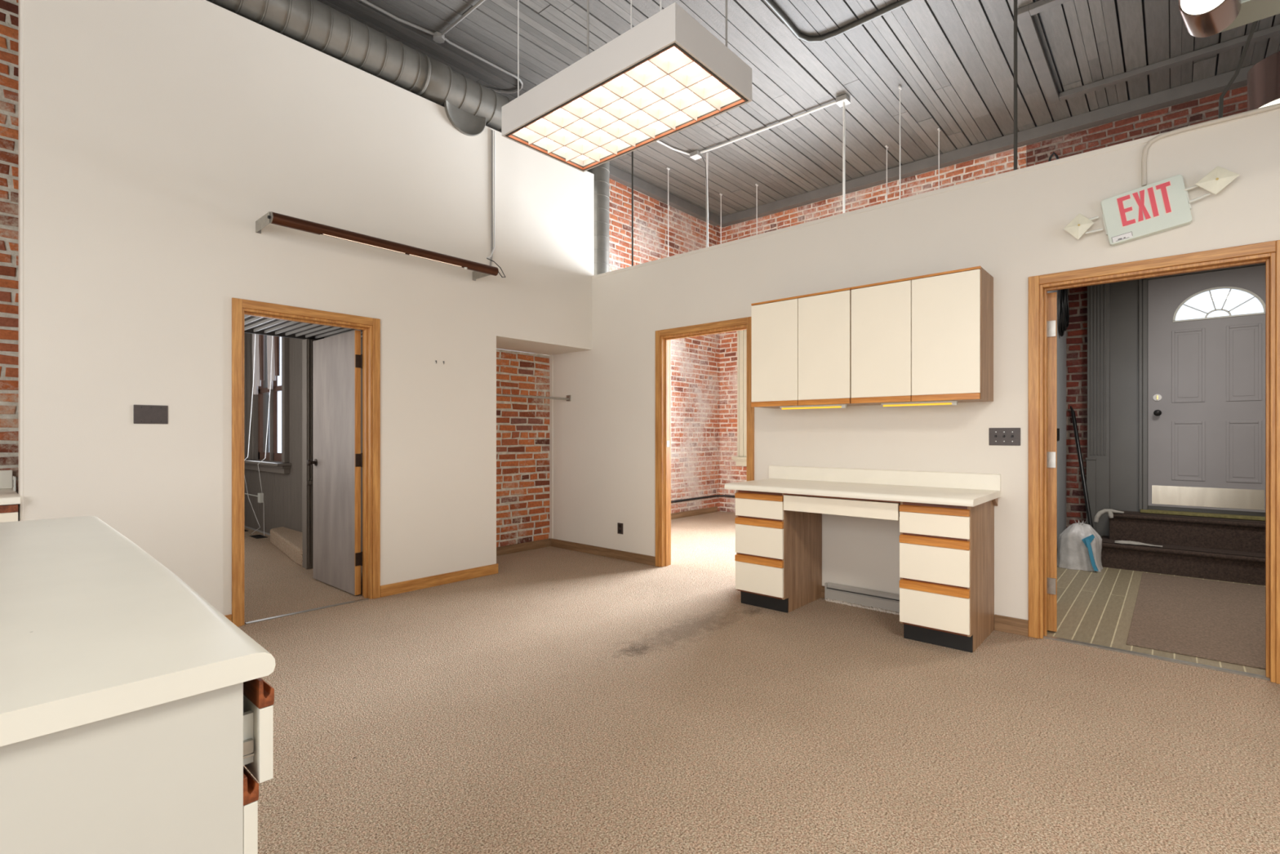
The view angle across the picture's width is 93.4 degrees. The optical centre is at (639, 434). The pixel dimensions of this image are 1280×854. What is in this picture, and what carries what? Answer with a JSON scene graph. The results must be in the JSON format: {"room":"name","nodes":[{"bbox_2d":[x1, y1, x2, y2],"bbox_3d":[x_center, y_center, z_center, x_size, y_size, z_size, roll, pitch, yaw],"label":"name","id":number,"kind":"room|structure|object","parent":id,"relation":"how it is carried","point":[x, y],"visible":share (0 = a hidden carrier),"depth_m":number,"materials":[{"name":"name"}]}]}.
{"room":"office","nodes":[
{"label":"office","id":0,"kind":"room"},
{"bbox_2d":[0,0,18,520],"bbox_3d":[-4.730,-1.130,2.722,0.123,4.792,3.400,0,0,42],"label":"brick wall","id":1,"kind":"structure","parent":0,"point":[9,9],"depth_m":3.66,"materials":[{"name":"brick"}]},
{"bbox_2d":[0,470,12,488],"bbox_3d":[-4.330,0.270,3.044,0.022,0.110,1.612,0,0,42],"label":"backsplash","id":2,"kind":"structure","parent":1,"relation":"attached to","point":[6,476],"depth_m":3.62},
{"bbox_2d":[265,335,269,452],"bbox_3d":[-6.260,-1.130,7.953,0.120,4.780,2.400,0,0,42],"label":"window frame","id":3,"kind":"structure","parent":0,"point":[267,394],"depth_m":8.79,"materials":[{"name":"grey paint"}]},
{"bbox_2d":[244,334,302,535],"bbox_3d":[-4.689,-1.130,7.675,2.600,4.780,0.132,0,0,42],"label":"wall","id":4,"kind":"structure","parent":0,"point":[264,381],"depth_m":7.19,"materials":[{"name":"paint"}]},
{"bbox_2d":[244,333,291,473],"bbox_3d":[-4.722,-0.750,7.593,1.700,2.420,0.260,0,0,42],"label":"window","id":5,"kind":"structure","parent":4,"relation":"attached to","point":[283,467],"depth_m":7.58,"materials":[{"name":"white glass"}]},
{"bbox_2d":[244,333,260,533],"bbox_3d":[-4.941,-0.245,7.653,0.457,2.991,0.077,0,0,40],"label":"blind cord","id":6,"kind":"object","parent":5,"relation":"hanging from","point":[255,334],"visible":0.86,"depth_m":7.68,"materials":[{"name":"fabric"}]},
{"bbox_2d":[252,333,257,394],"bbox_3d":[-4.995,-1.155,7.828,0.070,1.270,0.071,0,0,42],"label":"fold","id":7,"kind":"object","parent":5,"relation":"hanging from","point":[254,366],"visible":0.42,"depth_m":7.80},
{"bbox_2d":[255,333,261,386],"bbox_3d":[-4.897,-1.205,7.742,0.060,1.170,0.062,0,0,42],"label":"fold","id":8,"kind":"object","parent":5,"relation":"hanging from","point":[258,381],"visible":0.44,"depth_m":7.72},
{"bbox_2d":[258,334,264,380],"bbox_3d":[-4.807,-1.240,7.663,0.060,1.100,0.062,0,0,42],"label":"fold","id":9,"kind":"object","parent":5,"relation":"hanging from","point":[261,337],"visible":0.6,"depth_m":7.64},
{"bbox_2d":[257,335,272,535],"bbox_3d":[-4.504,-0.246,7.266,0.427,2.989,0.087,0,0,42],"label":"blind cord","id":10,"kind":"object","parent":5,"relation":"hanging from","point":[272,335],"visible":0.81,"depth_m":7.34,"materials":[{"name":"fabric"}]},
{"bbox_2d":[266,335,273,389],"bbox_3d":[-4.575,-1.175,7.457,0.070,1.230,0.071,0,0,42],"label":"fold","id":11,"kind":"object","parent":5,"relation":"hanging from","point":[268,346],"visible":0.44,"depth_m":7.43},
{"bbox_2d":[270,335,275,380],"bbox_3d":[-4.485,-1.225,7.377,0.060,1.130,0.062,0,0,42],"label":"fold","id":12,"kind":"object","parent":5,"relation":"hanging from","point":[273,369],"visible":0.39,"depth_m":7.36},
{"bbox_2d":[274,336,279,375],"bbox_3d":[-4.388,-1.250,7.291,0.060,1.080,0.062,0,0,42],"label":"fold","id":13,"kind":"object","parent":5,"relation":"hanging from","point":[277,339],"visible":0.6,"depth_m":7.27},
{"bbox_2d":[244,315,362,340],"bbox_3d":[-3.011,-0.927,4.803,1.381,0.065,1.955,0,0,42],"label":"ceiling","id":14,"kind":"structure","parent":0,"point":[252,324],"depth_m":5.27,"materials":[{"name":"metal"}]},
{"bbox_2d":[302,339,305,568],"bbox_3d":[-3.031,0.182,5.853,0.100,2.155,0.420,0,0,42],"label":"wall","id":15,"kind":"structure","parent":0,"point":[303,340],"depth_m":5.70,"materials":[{"name":"paint"}]},
{"bbox_2d":[305,338,315,568],"bbox_3d":[-3.093,0.182,5.672,0.042,2.155,0.094,0,0,42],"label":"trim","id":16,"kind":"structure","parent":15,"relation":"attached to","point":[308,342],"depth_m":5.65,"materials":[{"name":"wood"}]},
{"bbox_2d":[22,0,591,615],"bbox_3d":[-1.949,-0.750,4.840,0.120,4.020,4.208,0,0,42],"label":"wall","id":17,"kind":"structure","parent":0,"point":[157,135],"depth_m":3.92,"materials":[{"name":"beige paint"}]},
{"bbox_2d":[18,0,22,520],"bbox_3d":[-3.349,-0.750,3.261,0.128,4.020,0.012,0,0,42],"label":"trim","id":18,"kind":"structure","parent":17,"relation":"attached to","point":[20,2],"depth_m":3.22,"materials":[{"name":"beige paint"}]},
{"bbox_2d":[133,404,168,423],"bbox_3d":[-2.940,-0.120,3.626,0.008,0.112,0.163,0,0,42],"label":"blank wall plate","id":19,"kind":"object","parent":17,"relation":"attached to","point":[143,414],"visible":1,"depth_m":3.62,"materials":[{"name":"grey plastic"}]},
{"bbox_2d":[231,297,380,626],"bbox_3d":[-2.337,0.184,4.300,0.016,2.152,0.979,0,0,42],"label":"trim","id":20,"kind":"structure","parent":17,"relation":"attached to","point":[237,304],"depth_m":3.96,"materials":[{"name":"brown wood"}]},
{"bbox_2d":[244,597,368,624],"bbox_3d":[-2.355,1.257,4.316,0.032,0.006,0.811,0,0,42],"label":"threshold","id":21,"kind":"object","parent":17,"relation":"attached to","point":[366,598],"depth_m":4.28,"materials":[{"name":"metal"}]},
{"bbox_2d":[242,307,372,625],"bbox_3d":[-2.392,0.212,4.348,0.139,2.095,0.865,0,0,42],"label":"trim","id":22,"kind":"structure","parent":17,"relation":"attached to","point":[366,329],"depth_m":4.62,"materials":[{"name":"brown wood"}]},
{"bbox_2d":[242,298,373,325],"bbox_3d":[-2.337,-0.864,4.300,0.016,0.057,0.865,0,0,42],"label":"trim","id":23,"kind":"structure","parent":17,"relation":"attached to","point":[246,304],"depth_m":4.26,"materials":[{"name":"brown wood"}]},
{"bbox_2d":[306,329,362,595],"bbox_3d":[-2.527,0.219,4.948,0.855,2.058,0.128,0,0,42],"label":"door","id":24,"kind":"structure","parent":17,"relation":"in","point":[337,360],"depth_m":4.91,"materials":[{"name":"grey wood"}]},
{"bbox_2d":[255,130,506,280],"bbox_3d":[-1.835,-2.041,4.644,0.311,1.398,1.905,0,0,42],"label":"wall light","id":25,"kind":"object","parent":17,"relation":"attached to","point":[480,270],"visible":1,"depth_m":4.38,"materials":[{"name":"metal"}]},
{"bbox_2d":[380,563,497,597],"bbox_3d":[-1.651,1.216,5.075,0.014,0.088,1.085,0,0,42],"label":"baseboard","id":26,"kind":"structure","parent":17,"relation":"attached to","point":[388,589],"depth_m":5.02,"materials":[{"name":"brown wood"}]},
{"bbox_2d":[489,129,493,266],"bbox_3d":[-1.339,-2.119,5.428,0.018,1.241,0.036,0,0,42],"label":"conduit","id":27,"kind":"object","parent":17,"relation":"attached to","point":[491,261],"depth_m":5.43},
{"bbox_2d":[360,337,362,551],"bbox_3d":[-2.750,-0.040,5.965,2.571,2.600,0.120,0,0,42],"label":"door frame","id":28,"kind":"structure","parent":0,"point":[361,338],"depth_m":5.84,"materials":[{"name":"grey paint"}]},
{"bbox_2d":[496,348,549,546],"bbox_3d":[-1.458,0.185,6.414,0.123,2.160,1.200,0,0,42],"label":"brick wall","id":29,"kind":"structure","parent":0,"point":[522,424],"depth_m":6.54,"materials":[{"name":"brick"}]},
{"bbox_2d":[496,537,550,555],"bbox_3d":[-1.406,1.216,6.360,0.018,0.088,1.184,0,0,42],"label":"baseboard","id":30,"kind":"structure","parent":29,"relation":"attached to","point":[515,548],"depth_m":6.51,"materials":[{"name":"wood"}]},
{"bbox_2d":[496,338,582,355],"bbox_3d":[-1.246,-0.943,6.144,0.558,0.095,1.323,0,0,42],"label":"ceiling","id":31,"kind":"structure","parent":0,"point":[501,344],"depth_m":6.26,"materials":[{"name":"beige paint"}]},
{"bbox_2d":[537,178,719,513],"bbox_3d":[0.068,-1.131,8.607,0.123,4.789,3.867,0,0,42],"label":"brick wall","id":32,"kind":"structure","parent":0,"point":[695,361],"depth_m":9.22,"materials":[{"name":"brick"}]},
{"bbox_2d":[609,164,719,226],"bbox_3d":[-0.121,-3.453,8.231,0.100,0.125,4.160,0,0,42],"label":"trim","id":33,"kind":"structure","parent":32,"relation":"attached to","point":[619,175],"depth_m":8.65,"materials":[{"name":"grey paint"}]},
{"bbox_2d":[671,506,717,519],"bbox_3d":[0.051,1.216,8.475,0.017,0.088,3.647,0,0,42],"label":"baseboard","id":34,"kind":"structure","parent":32,"relation":"attached to","point":[711,509],"depth_m":9.36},
{"bbox_2d":[671,494,734,502],"bbox_3d":[0.640,0.998,8.103,1.391,0.032,3.578,0,0,42],"label":"conduit","id":35,"kind":"object","parent":32,"relation":"attached to","point":[714,495],"visible":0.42,"depth_m":9.50,"materials":[{"name":"black metal"}]},
{"bbox_2d":[238,511,1279,853],"bbox_3d":[-0.758,1.318,4.346,13.100,0.124,11.100,0,0,42],"label":"floor","id":36,"kind":"structure","parent":0,"point":[556,700],"depth_m":2.62,"materials":[{"name":"beige carpet"}]},
{"bbox_2d":[0,470,20,522],"bbox_3d":[-4.069,0.738,2.812,0.720,1.045,1.612,0,0,42],"label":"base cabinet","id":37,"kind":"object","parent":36,"relation":"on","point":[9,498],"depth_m":3.18,"materials":[{"name":"white laminate"}]},
{"bbox_2d":[0,677,274,853],"bbox_3d":[-1.764,0.826,1.461,2.342,0.868,0.846,0,0,42],"label":"base cabinet","id":38,"kind":"object","parent":36,"relation":"on","point":[171,777],"visible":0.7,"depth_m":0.88,"materials":[{"name":"white laminate"}]},
{"bbox_2d":[0,515,275,746],"bbox_3d":[-1.765,0.369,1.464,2.389,0.041,0.950,0,0,42],"label":"countertop","id":39,"kind":"structure","parent":38,"relation":"on","point":[94,627],"depth_m":1.05,"materials":[{"name":"white laminate"}]},
{"bbox_2d":[270,526,302,565],"bbox_3d":[-3.744,1.180,6.482,1.782,0.160,0.415,0,0,42],"label":"step","id":40,"kind":"structure","parent":36,"relation":"on","point":[289,541],"depth_m":6.39,"materials":[{"name":"beige carpet"}]},
{"bbox_2d":[734,489,822,613],"bbox_3d":[1.054,0.831,4.561,0.390,0.858,0.631,0,0,42],"label":"base cabinet","id":41,"kind":"object","parent":36,"relation":"on","point":[778,557],"visible":0.95,"depth_m":4.35,"materials":[{"name":"laminate"}]},
{"bbox_2d":[825,598,899,614],"bbox_3d":[1.675,1.250,4.340,0.710,0.019,0.026,0,0,42],"label":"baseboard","id":42,"kind":"structure","parent":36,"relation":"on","point":[871,607],"depth_m":4.38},
{"bbox_2d":[899,500,994,652],"bbox_3d":[1.931,0.831,3.783,0.388,0.858,0.631,0,0,42],"label":"base cabinet","id":43,"kind":"object","parent":36,"relation":"on","point":[947,551],"visible":0.9,"depth_m":3.56,"materials":[{"name":"laminate"}]},
{"bbox_2d":[724,465,1000,506],"bbox_3d":[1.458,0.357,4.155,1.662,0.206,0.713,0,0,42],"label":"countertop","id":44,"kind":"structure","parent":43,"relation":"on","point":[951,488],"depth_m":4.11,"materials":[{"name":"laminate"}]},
{"bbox_2d":[783,493,900,520],"bbox_3d":[1.469,0.464,4.145,0.782,0.124,0.548,0,0,42],"label":"drawer","id":45,"kind":"object","parent":44,"relation":"attached to","point":[855,507],"visible":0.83,"depth_m":3.92,"materials":[{"name":"beige laminate"}]},
{"bbox_2d":[1057,520,1103,571],"bbox_3d":[4.125,1.022,5.691,0.383,0.464,0.294,0,0,42],"label":"plastic bag","id":46,"kind":"object","parent":36,"relation":"on","point":[1079,545],"visible":0.98,"depth_m":5.61,"materials":[{"name":"plastic"}]},
{"bbox_2d":[1101,510,1265,585],"bbox_3d":[5.185,1.010,5.364,1.735,0.491,0.592,0,0,42],"label":"stairs","id":47,"kind":"structure","parent":36,"relation":"on","point":[1218,548],"depth_m":5.43,"materials":[{"name":"brown carpet"}]},
{"bbox_2d":[1093,508,1124,522],"bbox_3d":[4.555,0.791,5.861,0.235,0.134,0.057,0,0,34],"label":"tool","id":48,"kind":"object","parent":47,"relation":"on","point":[1109,511],"visible":1,"depth_m":5.87,"materials":[{"name":"white plastic"}]},
{"bbox_2d":[1115,540,1162,546],"bbox_3d":[4.618,1.009,5.588,0.341,0.030,0.083,0,0,42],"label":"tool","id":49,"kind":"object","parent":47,"relation":"on","point":[1129,542],"visible":1,"depth_m":5.60,"materials":[{"name":"white plastic"}]},
{"bbox_2d":[1126,572,1265,669],"bbox_3d":[4.182,1.251,4.127,1.215,0.008,2.475,0,0,42],"label":"floor mat","id":50,"kind":"object","parent":36,"relation":"on","point":[1206,619],"visible":0.92,"depth_m":4.05,"materials":[{"name":"carpet"}]},
{"bbox_2d":[316,0,1279,217],"bbox_3d":[0.870,-3.558,2.904,8.750,0.084,11.100,0,0,42],"label":"ceiling","id":51,"kind":"structure","parent":0,"point":[952,61],"depth_m":5.73,"materials":[{"name":"grey wood"}]},
{"bbox_2d":[205,0,511,136],"bbox_3d":[-2.436,-2.859,4.264,0.358,0.528,5.552,0,0,42],"label":"air duct","id":52,"kind":"object","parent":51,"relation":"hanging from","point":[470,106],"visible":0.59,"depth_m":4.60,"materials":[{"name":"metal"}]},
{"bbox_2d":[359,0,435,35],"bbox_3d":[-2.416,-3.500,4.655,0.067,0.026,1.762,0,0,43],"label":"conduit","id":53,"kind":"object","parent":51,"relation":"attached to","point":[365,2],"visible":1,"depth_m":5.07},
{"bbox_2d":[432,31,444,44],"bbox_3d":[-1.772,-3.494,5.312,0.096,0.041,0.096,0,0,-26],"label":"junction box","id":54,"kind":"object","parent":51,"relation":"attached to","point":[437,37],"visible":1,"depth_m":5.29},
{"bbox_2d":[441,0,485,35],"bbox_3d":[-0.126,-3.500,3.846,4.290,0.024,0.034,0,0,42],"label":"conduit","id":55,"kind":"object","parent":51,"relation":"attached to","point":[480,2],"visible":1,"depth_m":5.05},
{"bbox_2d":[444,37,523,93],"bbox_3d":[-1.556,-3.500,5.801,0.398,0.024,0.945,0,0,42],"label":"conduit","id":56,"kind":"object","parent":51,"relation":"attached to","point":[447,41],"visible":0.9,"depth_m":5.73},
{"bbox_2d":[586,160,609,275],"bbox_3d":[-0.408,-2.419,6.757,0.413,2.192,0.322,0,0,-27],"label":"duct","id":57,"kind":"object","parent":51,"relation":"hanging from","point":[602,172],"visible":0.25,"depth_m":6.62,"materials":[{"name":"metal"}]},
{"bbox_2d":[501,0,751,172],"bbox_3d":[-0.104,-2.580,3.141,1.213,1.881,0.613,0,0,42],"label":"pendant light","id":58,"kind":"object","parent":51,"relation":"hanging from","point":[667,75],"visible":1,"depth_m":2.99,"materials":[{"name":"white metal"}]},
{"bbox_2d":[519,46,734,159],"bbox_3d":[-0.104,-1.700,3.141,1.159,0.005,0.559,0,0,42],"label":"diffuser","id":59,"kind":"object","parent":58,"relation":"attached to","point":[671,55],"depth_m":3.11,"materials":[{"name":"beige"}]},
{"bbox_2d":[689,150,702,159],"bbox_3d":[0.701,-3.486,7.530,0.116,0.055,0.116,0,0,42],"label":"junction box","id":60,"kind":"object","parent":51,"relation":"attached to","point":[695,155],"visible":1,"depth_m":7.50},
{"bbox_2d":[705,152,708,247],"bbox_3d":[0.836,-2.525,7.517,0.036,1.970,0.026,0,0,42],"label":"conduit","id":61,"kind":"object","parent":51,"relation":"hanging from","point":[707,208],"visible":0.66,"depth_m":7.51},
{"bbox_2d":[700,100,835,153],"bbox_3d":[1.413,-3.498,6.917,1.741,0.033,0.036,0,0,41],"label":"conduit","id":62,"kind":"object","parent":51,"relation":"attached to","point":[833,102],"visible":0.97,"depth_m":6.85,"materials":[{"name":"metal"}]},
{"bbox_2d":[762,0,915,43],"bbox_3d":[1.482,-3.500,4.231,1.594,0.047,1.899,0,0,42],"label":"conduit","id":63,"kind":"object","parent":51,"relation":"attached to","point":[770,3],"visible":1,"depth_m":5.10,"materials":[{"name":"metal"}]},
{"bbox_2d":[835,93,850,106],"bbox_3d":[2.121,-3.486,6.298,0.116,0.055,0.116,0,0,42],"label":"junction box","id":64,"kind":"object","parent":51,"relation":"attached to","point":[845,98],"visible":1,"depth_m":6.27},
{"bbox_2d":[842,102,845,213],"bbox_3d":[2.130,-2.499,6.290,0.031,1.918,0.026,0,0,42],"label":"conduit","id":65,"kind":"object","parent":64,"relation":"attached to","point":[843,103],"visible":0.71,"depth_m":6.28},
{"bbox_2d":[897,85,902,199],"bbox_3d":[2.633,-2.580,6.106,0.024,1.880,0.044,0,0,42],"label":"wire","id":66,"kind":"object","parent":51,"relation":"hanging from","point":[900,87],"visible":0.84,"depth_m":6.10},
{"bbox_2d":[1017,0,1279,104],"bbox_3d":[5.050,-3.490,4.477,3.580,0.051,1.800,0,0,42],"label":"trim","id":67,"kind":"structure","parent":51,"relation":"attached to","point":[1024,15],"depth_m":5.54,"materials":[{"name":"grey paint"}]},
{"bbox_2d":[1177,0,1241,37],"bbox_3d":[1.921,-2.447,2.032,0.197,2.144,0.140,0,0,-42],"label":"spotlight","id":68,"kind":"object","parent":51,"relation":"hanging from","point":[1201,18],"visible":1,"depth_m":2.01,"materials":[{"name":"silver metal"}]},
{"bbox_2d":[1217,20,1257,118],"bbox_3d":[3.270,-2.585,3.237,0.311,1.832,0.053,0,0,1],"label":"cable","id":69,"kind":"object","parent":51,"relation":"hanging from","point":[1254,25],"visible":0.7,"depth_m":3.24,"materials":[{"name":"rubber"}]},
{"bbox_2d":[1217,0,1279,33],"bbox_3d":[2.533,-2.507,1.807,1.205,2.025,0.165,0,0,42],"label":"light housing","id":70,"kind":"object","parent":51,"relation":"hanging from","point":[1251,11],"visible":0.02,"depth_m":2.13,"materials":[{"name":"grey metal"}]},
{"bbox_2d":[1247,51,1279,111],"bbox_3d":[3.598,-2.660,3.305,0.380,1.720,0.380,0,0,42],"label":"spotlight","id":71,"kind":"object","parent":51,"relation":"hanging from","point":[1264,77],"visible":0.65,"depth_m":3.30,"materials":[{"name":"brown metal"}]},
{"bbox_2d":[550,110,1279,619],"bbox_3d":[2.162,-0.750,4.088,8.387,4.020,0.120,0,0,42],"label":"wall","id":72,"kind":"structure","parent":0,"point":[1011,228],"depth_m":4.33,"materials":[{"name":"beige paint"}]},
{"bbox_2d":[549,355,553,538],"bbox_3d":[-1.000,0.139,6.802,0.050,2.067,0.012,0,0,42],"label":"trim","id":73,"kind":"structure","parent":72,"relation":"attached to","point":[551,357],"depth_m":6.79,"materials":[{"name":"beige paint"}]},
{"bbox_2d":[551,538,655,565],"bbox_3d":[-0.427,1.216,6.293,1.537,0.088,0.014,0,0,42],"label":"baseboard","id":74,"kind":"structure","parent":72,"relation":"attached to","point":[611,553],"depth_m":6.22,"materials":[{"name":"wood"}]},
{"bbox_2d":[659,317,747,336],"bbox_3d":[0.553,-0.964,5.422,0.965,0.057,0.016,0,0,42],"label":"trim","id":75,"kind":"structure","parent":72,"relation":"attached to","point":[743,321],"depth_m":5.39,"materials":[{"name":"brown wood"}]},
{"bbox_2d":[655,316,754,566],"bbox_3d":[0.602,0.163,5.477,0.965,2.195,0.139,0,0,42],"label":"trim","id":76,"kind":"structure","parent":72,"relation":"attached to","point":[665,340],"depth_m":5.76,"materials":[{"name":"brown wood"}]},
{"bbox_2d":[751,287,868,408],"bbox_3d":[1.274,-0.615,4.556,0.786,0.802,0.357,0,0,42],"label":"upper cabinet","id":77,"kind":"object","parent":72,"relation":"attached to","point":[801,345],"visible":0.89,"depth_m":4.41,"materials":[{"name":"laminate"}]},
{"bbox_2d":[779,404,847,409],"bbox_3d":[1.268,-0.200,4.439,0.510,0.026,0.034,0,0,42],"label":"light","id":78,"kind":"object","parent":77,"relation":"attached to","point":[842,406],"visible":1,"depth_m":4.41,"materials":[{"name":"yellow plastic"}]},
{"bbox_2d":[824,582,899,612],"bbox_3d":[1.696,1.196,4.368,0.732,0.128,0.047,0,0,42],"label":"baseboard heater","id":79,"kind":"object","parent":72,"relation":"attached to","point":[856,595],"visible":0.7,"depth_m":4.41,"materials":[{"name":"grey metal"}]},
{"bbox_2d":[768,465,1000,490],"bbox_3d":[1.687,0.307,4.414,1.662,0.106,0.020,0,0,42],"label":"backsplash","id":80,"kind":"structure","parent":72,"relation":"attached to","point":[992,482],"depth_m":4.30,"materials":[{"name":"laminate"}]},
{"bbox_2d":[850,266,993,404],"bbox_3d":[1.869,-0.615,4.029,0.797,0.802,0.357,0,0,42],"label":"upper cabinet","id":81,"kind":"object","parent":72,"relation":"attached to","point":[929,337],"visible":1,"depth_m":3.85,"materials":[{"name":"laminate"}]},
{"bbox_2d":[880,400,957,406],"bbox_3d":[1.834,-0.200,3.977,0.470,0.026,0.034,0,0,42],"label":"light","id":82,"kind":"object","parent":81,"relation":"attached to","point":[948,402],"visible":1,"depth_m":3.95,"materials":[{"name":"yellow plastic"}]},
{"bbox_2d":[592,108,1279,279],"bbox_3d":[2.419,-1.658,3.860,7.700,0.032,0.128,0,0,42],"label":"trim","id":83,"kind":"structure","parent":72,"relation":"attached to","point":[1146,140],"depth_m":4.12,"materials":[{"name":"beige paint"}]},
{"bbox_2d":[631,151,633,266],"bbox_3d":[-0.076,-2.595,6.080,0.019,1.850,0.019,0,0,42],"label":"rod","id":84,"kind":"object","parent":83,"relation":"on","point":[633,151],"visible":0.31,"depth_m":6.07,"materials":[{"name":"metal"}]},
{"bbox_2d":[1013,0,1017,170],"bbox_3d":[2.413,-2.595,3.874,0.021,1.850,0.021,0,0,42],"label":"rod","id":85,"kind":"object","parent":83,"relation":"on","point":[1015,1],"visible":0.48,"depth_m":3.87,"materials":[{"name":"metal"}]},
{"bbox_2d":[989,427,1020,445],"bbox_3d":[2.326,0.014,3.849,0.175,0.112,0.019,0,0,42],"label":"light switch","id":86,"kind":"object","parent":72,"relation":"attached to","point":[997,436],"visible":1,"depth_m":3.85,"materials":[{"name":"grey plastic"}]},
{"bbox_2d":[994,613,1028,635],"bbox_3d":[2.356,1.210,3.826,0.186,0.100,0.014,0,0,42],"label":"baseboard","id":87,"kind":"structure","parent":72,"relation":"attached to","point":[1002,623],"depth_m":3.82,"materials":[{"name":"wood"}]},
{"bbox_2d":[1047,292,1057,631],"bbox_3d":[2.856,0.174,4.177,0.064,2.148,0.880,0,0,35],"label":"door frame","id":88,"kind":"structure","parent":72,"relation":"in","point":[1051,297],"depth_m":3.82,"materials":[{"name":"brown wood"}]},
{"bbox_2d":[1063,166,1239,246],"bbox_3d":[2.819,-1.248,3.363,0.741,0.320,0.087,0,0,42],"label":"exit sign","id":89,"kind":"object","parent":72,"relation":"attached to","point":[1164,205],"visible":1,"depth_m":3.35,"materials":[{"name":"plastic"}]},
{"bbox_2d":[1111,231,1133,241],"bbox_3d":[2.737,-1.120,3.424,0.095,0.046,0.001,0,0,42],"label":"print","id":90,"kind":"object","parent":89,"relation":"attached to","point":[1116,236],"depth_m":3.43,"materials":[{"name":"paper"}]},
{"bbox_2d":[1028,240,1279,684],"bbox_3d":[2.894,0.168,3.446,1.010,2.185,0.139,0,0,42],"label":"trim","id":91,"kind":"structure","parent":72,"relation":"attached to","point":[1269,259],"depth_m":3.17,"materials":[{"name":"brown wood"}]},
{"bbox_2d":[1043,635,1270,679],"bbox_3d":[2.877,1.256,3.427,0.974,0.009,0.040,0,0,42],"label":"trim","id":92,"kind":"structure","parent":72,"relation":"attached to","point":[1166,659],"depth_m":3.38,"materials":[{"name":"metal"}]},
{"bbox_2d":[1039,240,1275,284],"bbox_3d":[2.845,-0.954,3.391,1.010,0.057,0.016,0,0,42],"label":"trim","id":93,"kind":"structure","parent":72,"relation":"attached to","point":[1265,247],"depth_m":3.34,"materials":[{"name":"brown wood"}]},
{"bbox_2d":[1141,102,1279,186],"bbox_3d":[3.215,-1.535,3.055,1.040,0.270,0.029,0,0,42],"label":"conduit","id":94,"kind":"object","parent":72,"relation":"attached to","point":[1144,160],"visible":0.97,"depth_m":3.25,"materials":[{"name":"beige paint"}]},
{"bbox_2d":[719,85,1247,512],"bbox_3d":[4.563,-1.131,7.123,8.820,4.791,0.125,0,0,42],"label":"brick wall","id":95,"kind":"structure","parent":0,"point":[1000,162],"depth_m":7.70,"materials":[{"name":"brick"}]},
{"bbox_2d":[731,329,746,466],"bbox_3d":[2.378,-0.800,8.970,2.220,2.600,0.260,0,0,42],"label":"window","id":96,"kind":"structure","parent":95,"relation":"in","point":[740,460],"depth_m":9.58,"materials":[{"name":"beige wood"}]},
{"bbox_2d":[718,64,1254,227],"bbox_3d":[4.503,-3.453,7.003,8.550,0.125,0.135,0,0,42],"label":"trim","id":97,"kind":"structure","parent":95,"relation":"attached to","point":[1216,84],"depth_m":7.02,"materials":[{"name":"grey paint"}]},
{"bbox_2d":[1047,289,1066,548],"bbox_3d":[3.585,-0.190,5.410,0.090,2.900,3.747,0,0,42],"label":"wall","id":98,"kind":"structure","parent":0,"point":[1061,340],"depth_m":6.14,"materials":[{"name":"paint"}]},
{"bbox_2d":[1058,288,1069,336],"bbox_3d":[4.197,-1.262,5.968,0.066,0.585,0.254,0,0,42],"label":"cable coil","id":99,"kind":"object","parent":98,"relation":"hanging from","point":[1064,320],"visible":0.94,"depth_m":5.91,"materials":[{"name":"rubber"}]},
{"bbox_2d":[1066,285,1087,528],"bbox_3d":[4.670,-0.181,6.415,0.200,2.885,0.203,0,0,42],"label":"brick wall","id":100,"kind":"structure","parent":0,"point":[1077,330],"depth_m":6.35,"materials":[{"name":"brick"}]},
{"bbox_2d":[1069,405,1093,527],"bbox_3d":[4.463,0.322,6.100,0.046,1.249,0.564,0,0,20],"label":"stick","id":101,"kind":"object","parent":100,"relation":"attached to","point":[1073,412],"visible":0.86,"depth_m":6.09,"materials":[{"name":"wood"}]},
{"bbox_2d":[1110,279,1265,516],"bbox_3d":[5.396,-0.180,5.681,1.860,2.880,0.140,0,0,42],"label":"door frame","id":102,"kind":"structure","parent":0,"point":[1124,295],"depth_m":6.05,"materials":[{"name":"grey paint"}]},
{"bbox_2d":[1085,283,1110,537],"bbox_3d":[4.678,-0.170,6.163,0.194,2.860,0.086,0,0,42],"label":"trim","id":103,"kind":"structure","parent":102,"relation":"attached to","point":[1098,459],"depth_m":6.14,"materials":[{"name":"grey paint"}]},
{"bbox_2d":[1138,262,1265,509],"bbox_3d":[5.285,-0.430,5.617,0.982,2.340,0.098,0,0,42],"label":"trim","id":104,"kind":"structure","parent":102,"relation":"attached to","point":[1143,283],"depth_m":5.91,"materials":[{"name":"grey paint"}]},
{"bbox_2d":[1140,509,1265,520],"bbox_3d":[5.267,0.748,5.604,0.950,0.025,0.135,0,0,42],"label":"trim","id":105,"kind":"structure","parent":102,"relation":"attached to","point":[1150,511],"depth_m":5.58,"materials":[{"name":"wood"}]},
{"bbox_2d":[1147,265,1265,512],"bbox_3d":[5.276,-0.408,5.622,0.826,2.207,0.116,0,0,42],"label":"door","id":106,"kind":"structure","parent":102,"relation":"in","point":[1206,375],"depth_m":5.63,"materials":[{"name":"grey paint"}]},
{"bbox_3d":[-1.644,0.183,5.695,0.558,2.155,0.123,0,0,42],"label":"wall","id":107,"kind":"structure","parent":0,"visible":0},
{"bbox_2d":[496,393,570,401],"bbox_3d":[-1.177,-0.398,6.165,0.064,0.065,1.198,0,0,42],"label":"closet rod","id":108,"kind":"object","parent":107,"relation":"attached to","point":[568,397],"visible":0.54,"depth_m":6.25,"materials":[{"name":"metal"}]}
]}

